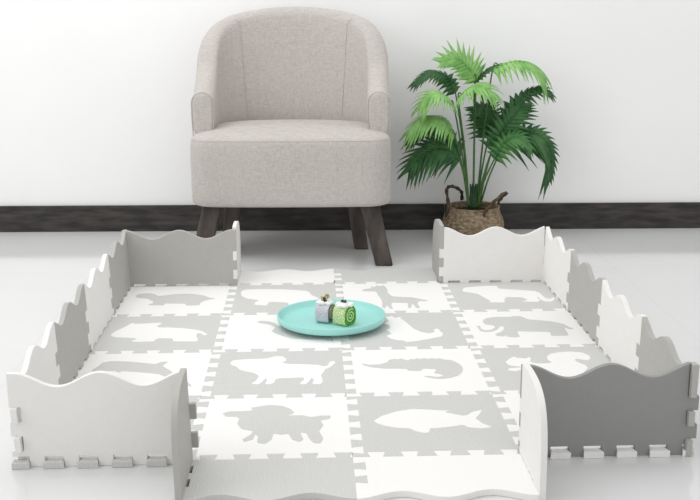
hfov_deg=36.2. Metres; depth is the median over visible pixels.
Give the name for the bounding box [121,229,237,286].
fence
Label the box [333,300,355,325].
slice
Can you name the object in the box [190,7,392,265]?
armchair
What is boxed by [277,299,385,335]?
plate
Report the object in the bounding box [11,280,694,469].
play mat
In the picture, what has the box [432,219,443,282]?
fence
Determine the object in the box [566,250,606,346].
fence
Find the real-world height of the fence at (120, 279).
0.174 m
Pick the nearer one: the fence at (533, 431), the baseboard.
the fence at (533, 431)
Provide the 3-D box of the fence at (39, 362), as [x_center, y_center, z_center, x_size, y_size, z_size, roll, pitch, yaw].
[-0.590,0.265,2.021,0.020,0.174,0.321,-1,13,-2]
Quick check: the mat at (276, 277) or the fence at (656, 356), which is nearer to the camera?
the fence at (656, 356)
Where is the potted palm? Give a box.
[396,37,559,234]
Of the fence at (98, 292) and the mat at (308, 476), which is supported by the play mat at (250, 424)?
the fence at (98, 292)
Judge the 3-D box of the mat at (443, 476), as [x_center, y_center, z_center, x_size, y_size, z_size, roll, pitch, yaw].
[0.168,0.388,1.842,0.321,0.012,0.184,-1,13,-2]
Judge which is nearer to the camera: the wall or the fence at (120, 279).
the fence at (120, 279)
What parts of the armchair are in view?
leg, leg, seat, backrest, leg, leg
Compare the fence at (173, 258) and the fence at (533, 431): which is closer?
the fence at (533, 431)
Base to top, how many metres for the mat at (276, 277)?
0.012 m
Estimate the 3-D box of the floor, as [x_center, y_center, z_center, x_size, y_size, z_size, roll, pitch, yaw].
[0.032,0.501,1.494,6.400,0.050,5.120,-1,13,-2]
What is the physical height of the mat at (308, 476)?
0.012 m
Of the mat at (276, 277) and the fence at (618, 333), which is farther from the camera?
the mat at (276, 277)
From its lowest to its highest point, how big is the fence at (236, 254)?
0.182 m
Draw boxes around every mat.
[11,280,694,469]
[173,452,367,499]
[238,269,341,284]
[334,267,438,283]
[353,449,539,499]
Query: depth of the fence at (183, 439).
1.78 m
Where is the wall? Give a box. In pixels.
[0,0,699,214]
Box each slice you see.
[315,294,334,322]
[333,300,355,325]
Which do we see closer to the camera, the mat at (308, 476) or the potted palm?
the mat at (308, 476)
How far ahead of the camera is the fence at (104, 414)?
1.88 m
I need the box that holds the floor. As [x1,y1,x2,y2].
[0,228,699,499]
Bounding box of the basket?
[442,184,507,234]
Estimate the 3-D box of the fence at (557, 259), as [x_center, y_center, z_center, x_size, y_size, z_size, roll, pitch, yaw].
[0.569,0.049,2.942,0.011,0.174,0.321,0,13,-2]
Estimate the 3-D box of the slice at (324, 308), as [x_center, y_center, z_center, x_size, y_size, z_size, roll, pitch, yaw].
[-0.062,0.142,2.665,0.044,0.072,0.050,5,14,21]
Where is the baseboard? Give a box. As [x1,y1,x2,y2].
[0,202,699,231]
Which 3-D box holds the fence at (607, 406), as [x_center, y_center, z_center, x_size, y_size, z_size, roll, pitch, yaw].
[0.464,0.286,1.919,0.321,0.174,0.011,-1,13,-2]
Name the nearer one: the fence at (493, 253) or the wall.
the fence at (493, 253)
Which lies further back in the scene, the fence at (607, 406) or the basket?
the basket
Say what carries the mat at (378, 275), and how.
on the floor
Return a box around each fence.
[6,370,179,466]
[10,322,60,459]
[54,284,91,384]
[84,254,113,350]
[108,230,130,314]
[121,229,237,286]
[171,368,198,499]
[232,221,240,280]
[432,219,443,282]
[439,226,544,282]
[518,362,698,456]
[519,363,547,499]
[543,227,573,310]
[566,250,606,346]
[596,280,646,370]
[635,317,699,456]
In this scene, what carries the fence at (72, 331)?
on the play mat at (250, 424)

